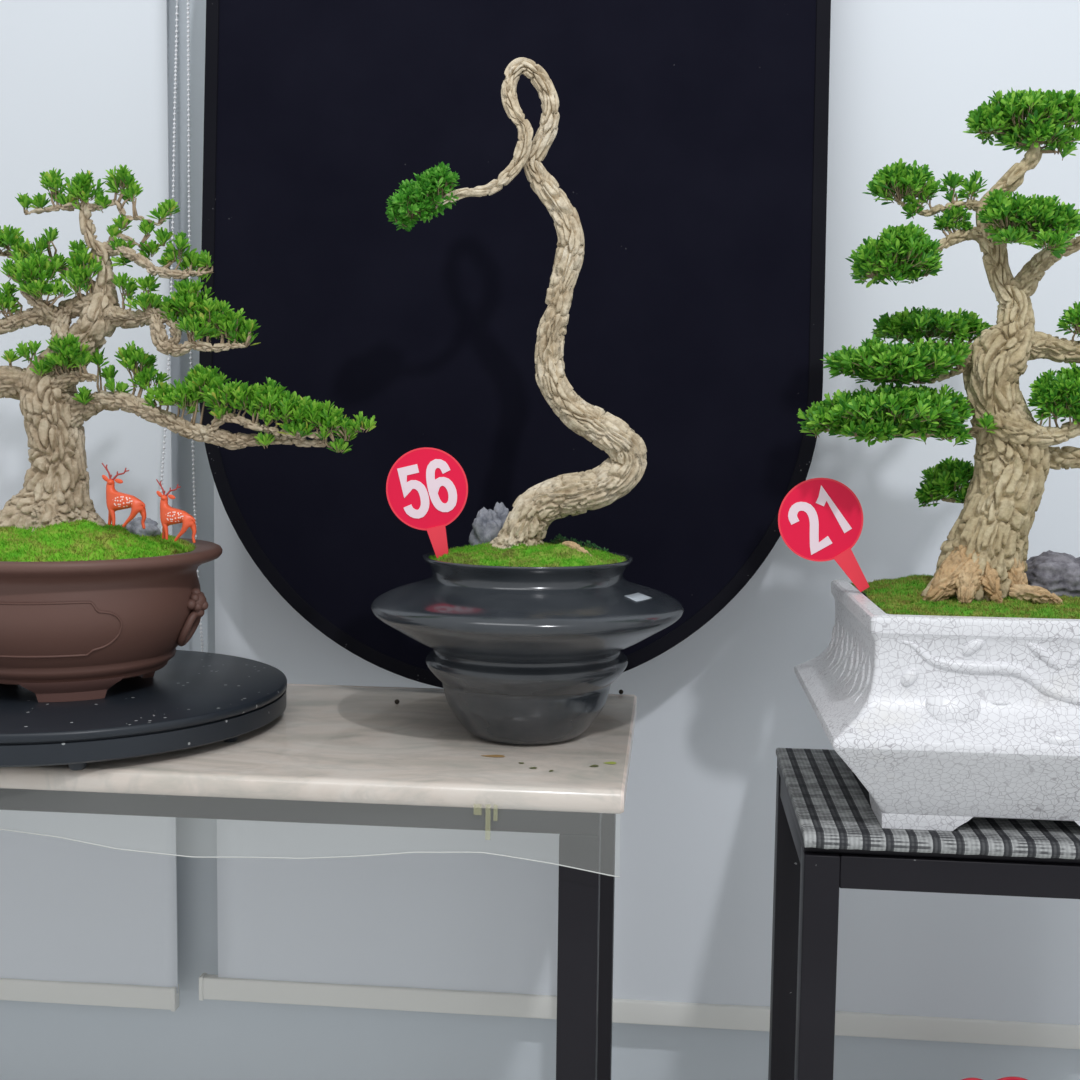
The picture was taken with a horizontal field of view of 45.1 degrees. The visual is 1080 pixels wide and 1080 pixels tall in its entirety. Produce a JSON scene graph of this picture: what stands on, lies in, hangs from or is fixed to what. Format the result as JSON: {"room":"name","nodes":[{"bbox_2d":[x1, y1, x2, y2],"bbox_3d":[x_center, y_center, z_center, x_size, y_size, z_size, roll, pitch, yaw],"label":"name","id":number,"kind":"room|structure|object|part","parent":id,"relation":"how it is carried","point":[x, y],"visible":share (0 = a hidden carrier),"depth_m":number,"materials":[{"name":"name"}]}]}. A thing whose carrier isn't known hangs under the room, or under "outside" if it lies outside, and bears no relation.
{"room":"bonsai exhibition room","nodes":[
{"label":"bonsai exhibition room","id":0,"kind":"room"},
{"bbox_2d":[0,0,1079,1079],"bbox_3d":[0.222,-0.581,2.113,6.400,3.200,0.100,1,5,6],"label":"wall","id":1,"kind":"structure","parent":0,"point":[206,1039],"depth_m":2.22,"materials":[{"name":"white paint"}]},
{"bbox_2d":[0,0,203,1011],"bbox_3d":[-1.394,-0.502,2.182,1.722,2.572,0.058,1,5,6],"label":"roller blind","id":2,"kind":"object","parent":1,"relation":"attached to","point":[84,83],"visible":0.61,"depth_m":2.13,"materials":[{"name":"white fabric"}]},
{"bbox_3d":[-0.588,-0.587,2.066,0.047,1.250,0.004,1,5,6],"label":"bead chain","id":3,"kind":"part","parent":2,"relation":"part of","materials":[{"name":"white"}]},
{"bbox_3d":[-0.551,-0.472,2.072,0.022,1.479,0.004,1,5,6],"label":"bead chain","id":4,"kind":"part","parent":2,"relation":"part of","materials":[{"name":"white"}]},
{"bbox_2d":[214,482,442,688],"bbox_3d":[-0.342,0.072,2.130,0.379,0.327,0.045,1,5,6],"label":"roller blind","id":5,"kind":"object","parent":1,"relation":"attached to","point":[253,621],"depth_m":2.13,"materials":[{"name":"white fabric"}]},
{"bbox_2d":[199,819,558,1018],"bbox_3d":[-0.269,0.624,2.168,0.604,0.313,0.045,1,5,6],"label":"roller blind","id":6,"kind":"object","parent":1,"relation":"attached to","point":[455,933],"depth_m":2.15,"materials":[{"name":"white fabric"}]},
{"bbox_2d":[806,432,975,579],"bbox_3d":[0.541,-0.053,2.030,0.253,0.227,0.045,1,5,6],"label":"roller blind","id":7,"kind":"object","parent":1,"relation":"attached to","point":[899,537],"depth_m":2.02,"materials":[{"name":"white fabric"}]},
{"bbox_2d":[822,0,1079,400],"bbox_3d":[0.619,-0.511,1.984,0.367,0.598,0.045,1,5,6],"label":"roller blind","id":8,"kind":"object","parent":1,"relation":"attached to","point":[906,77],"depth_m":1.97,"materials":[{"name":"white fabric"}]},
{"bbox_2d":[609,536,849,1031],"bbox_3d":[0.296,0.390,2.092,0.370,0.800,0.045,1,5,6],"label":"roller blind","id":9,"kind":"object","parent":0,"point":[725,710],"depth_m":2.09,"materials":[{"name":"white fabric"}]},
{"bbox_2d":[835,887,1079,1048],"bbox_3d":[0.665,0.675,2.078,0.379,0.243,0.045,1,5,6],"label":"roller blind","id":10,"kind":"object","parent":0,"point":[927,966],"depth_m":2.06,"materials":[{"name":"white fabric"}]},
{"bbox_3d":[-0.029,1.252,-0.037,6.400,0.100,4.715,1,5,6],"label":"floor","id":11,"kind":"structure","parent":0,"visible":0},
{"bbox_2d":[0,684,636,1079],"bbox_3d":[-0.734,0.637,1.819,1.706,0.799,0.535,1,5,6],"label":"display table","id":12,"kind":"object","parent":11,"relation":"on","point":[336,754],"visible":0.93,"depth_m":1.50,"materials":[{"name":"stone"}]},
{"bbox_3d":[-0.751,0.299,1.561,1.648,0.028,0.045,1,5,6],"label":"rail","id":13,"kind":"part","parent":12,"relation":"part of","materials":[{"name":"metal"}]},
{"bbox_2d":[0,829,619,877],"bbox_3d":[-0.459,0.293,1.748,1.153,0.097,0.533,1,5,6],"label":"plastic sheet","id":14,"kind":"object","parent":12,"relation":"on","point":[0,829],"visible":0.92,"depth_m":1.47,"materials":[{"name":"clear plastic"}]},
{"bbox_2d":[0,650,286,769],"bbox_3d":[-0.633,0.217,1.740,0.578,0.050,0.578,1,5,6],"label":"turntable","id":15,"kind":"object","parent":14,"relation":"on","point":[196,699],"visible":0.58,"depth_m":1.58,"materials":[{"name":"black paint"}]},
{"bbox_2d":[0,164,376,701],"bbox_3d":[-0.510,-0.142,1.693,0.631,0.677,0.399,1,5,6],"label":"bonsai tree","id":16,"kind":"object","parent":15,"relation":"on","point":[88,605],"visible":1,"depth_m":1.65,"materials":[{"name":"green plant"}]},
{"bbox_3d":[-0.628,0.090,1.724,0.403,0.162,0.403,1,5,6],"label":"pot","id":17,"kind":"part","parent":16,"relation":"part of","materials":[{"name":"brown ceramic"}]},
{"bbox_2d":[102,463,145,528],"bbox_3d":[-0.531,-0.056,1.657,0.056,0.084,0.017,1,5,6],"label":"deer figurine","id":18,"kind":"object","parent":16,"relation":"on","point":[115,500],"visible":1,"depth_m":1.65,"materials":[{"name":"orange plastic"}]},
{"bbox_2d":[121,517,160,536],"bbox_3d":[-0.531,-0.018,1.726,0.055,0.027,0.039,1,5,6],"label":"rock","id":19,"kind":"object","parent":16,"relation":"on","point":[151,526],"visible":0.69,"depth_m":1.71,"materials":[{"name":"grey stone"}]},
{"bbox_2d":[156,479,196,542],"bbox_3d":[-0.463,-0.037,1.652,0.053,0.081,0.016,2,5,11],"label":"deer figurine","id":20,"kind":"object","parent":16,"relation":"on","point":[169,515],"visible":1,"depth_m":1.65,"materials":[{"name":"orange plastic"}]},
{"bbox_3d":[-0.459,0.102,1.711,0.038,0.078,0.038,-3,6,-39],"label":"lion mask handle","id":21,"kind":"part","parent":16,"relation":"part of","materials":[{"name":"brown ceramic"}]},
{"bbox_2d":[199,0,830,687],"bbox_3d":[-0.048,-0.548,1.952,0.940,1.557,0.145,1,5,6],"label":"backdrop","id":22,"kind":"structure","parent":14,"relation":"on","point":[689,148],"depth_m":1.94,"materials":[{"name":"black fabric"}]},
{"bbox_2d":[371,57,683,744],"bbox_3d":[-0.013,-0.178,1.668,0.404,0.865,0.404,1,5,2],"label":"bonsai tree","id":23,"kind":"object","parent":14,"relation":"on","point":[527,635],"visible":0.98,"depth_m":1.62,"materials":[{"name":"beige plant"}]},
{"bbox_2d":[386,447,467,558],"bbox_3d":[-0.144,-0.043,1.657,0.106,0.151,0.003,1,5,6],"label":"number sign","id":24,"kind":"object","parent":23,"relation":"attached to","point":[427,488],"visible":0.99,"depth_m":1.66,"materials":[{"name":"red plastic"}]},
{"bbox_2d":[469,507,502,545],"bbox_3d":[-0.071,-0.017,1.733,0.048,0.056,0.034,1,5,6],"label":"rock","id":25,"kind":"object","parent":23,"relation":"on","point":[487,525],"visible":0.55,"depth_m":1.72,"materials":[{"name":"grey stone"}]},
{"bbox_2d":[493,502,508,528],"bbox_3d":[-0.054,-0.022,1.757,0.031,0.059,0.032,-3,6,-40],"label":"rock","id":26,"kind":"object","parent":23,"relation":"on","point":[500,509],"visible":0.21,"depth_m":1.75,"materials":[{"name":"grey stone"}]},
{"bbox_3d":[-0.017,0.137,1.695,0.404,0.233,0.404,1,5,6],"label":"pot","id":27,"kind":"part","parent":23,"relation":"part of","materials":[{"name":"grey ceramic"}]},
{"bbox_2d":[481,755,504,756],"bbox_3d":[-0.057,0.263,1.582,0.029,0.001,0.009,1,5,6],"label":"scrap","id":28,"kind":"object","parent":12,"relation":"on","point":[481,755],"visible":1,"depth_m":1.58,"materials":[{"name":"brown"}]},
{"bbox_3d":[0.042,0.700,1.514,0.045,0.743,0.045,1,5,6],"label":"leg","id":29,"kind":"part","parent":12,"relation":"part of","materials":[{"name":"black paint"}]},
{"bbox_3d":[0.087,0.663,1.960,0.045,0.743,0.045,1,5,6],"label":"leg","id":30,"kind":"part","parent":12,"relation":"part of","materials":[{"name":"black paint"}]},
{"bbox_2d":[768,759,1079,1079],"bbox_3d":[0.563,0.696,1.665,0.501,0.738,0.390,1,5,6],"label":"metal table","id":31,"kind":"object","parent":11,"relation":"on","point":[807,880],"visible":0.53,"depth_m":1.47,"materials":[{"name":"black paint"}]},
{"bbox_3d":[0.351,0.685,1.862,0.040,0.722,0.040,1,5,6],"label":"leg","id":32,"kind":"part","parent":31,"relation":"part of","materials":[{"name":"black paint"}]},
{"bbox_3d":[0.335,0.355,1.660,0.030,0.032,0.310,1,5,6],"label":"rail","id":33,"kind":"part","parent":31,"relation":"part of","materials":[{"name":"black metal"}]},
{"bbox_3d":[0.316,0.714,1.515,0.040,0.722,0.040,1,5,6],"label":"leg","id":34,"kind":"part","parent":31,"relation":"part of","materials":[{"name":"black paint"}]},
{"bbox_2d":[776,748,1079,858],"bbox_3d":[0.567,0.327,1.631,0.505,0.019,0.404,1,5,6],"label":"woven mat","id":35,"kind":"object","parent":31,"relation":"on","point":[832,806],"visible":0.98,"depth_m":1.48,"materials":[{"name":"fabric"}]},
{"bbox_2d":[794,87,1079,830],"bbox_3d":[0.548,-0.110,1.586,0.473,0.857,0.455,1,5,6],"label":"bonsai tree","id":36,"kind":"object","parent":35,"relation":"on","point":[951,695],"visible":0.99,"depth_m":1.52,"materials":[{"name":"green plant"}]},
{"bbox_2d":[778,478,869,591],"bbox_3d":[0.358,-0.007,1.637,0.116,0.143,0.003,1,5,6],"label":"number sign","id":37,"kind":"object","parent":36,"relation":"in","point":[820,519],"visible":1,"depth_m":1.64,"materials":[{"name":"red plastic"}]},
{"bbox_3d":[0.560,0.187,1.610,0.442,0.229,0.455,1,5,6],"label":"pot","id":38,"kind":"part","parent":36,"relation":"part of","materials":[{"name":"white ceramic"}]},
{"bbox_2d":[1025,550,1079,597],"bbox_3d":[0.650,0.041,1.612,0.140,0.054,0.092,1,5,6],"label":"rock","id":39,"kind":"object","parent":36,"relation":"on","point":[1056,572],"visible":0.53,"depth_m":1.58,"materials":[{"name":"grey stone"}]},
{"bbox_3d":[0.549,0.378,1.460,0.421,0.038,0.030,1,5,6],"label":"rail","id":40,"kind":"part","parent":31,"relation":"part of","materials":[{"name":"black metal"}]},
{"bbox_3d":[0.611,0.959,1.772,0.270,0.197,0.270,1,5,6],"label":"planter","id":41,"kind":"object","parent":11,"relation":"on","visible":0},
{"bbox_2d":[962,1078,981,1079],"bbox_3d":[0.585,0.797,1.761,0.072,0.140,0.003,1,5,6],"label":"number sign","id":42,"kind":"object","parent":41,"relation":"in","point":[965,1078],"visible":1,"depth_m":1.75,"materials":[{"name":"red plastic"}]},
{"bbox_2d":[997,1077,1027,1079],"bbox_3d":[0.638,0.795,1.756,0.100,0.145,0.003,1,5,6],"label":"number sign","id":43,"kind":"object","parent":41,"relation":"in","point":[1004,1078],"visible":1,"depth_m":1.75,"materials":[{"name":"red plastic"}]}
]}

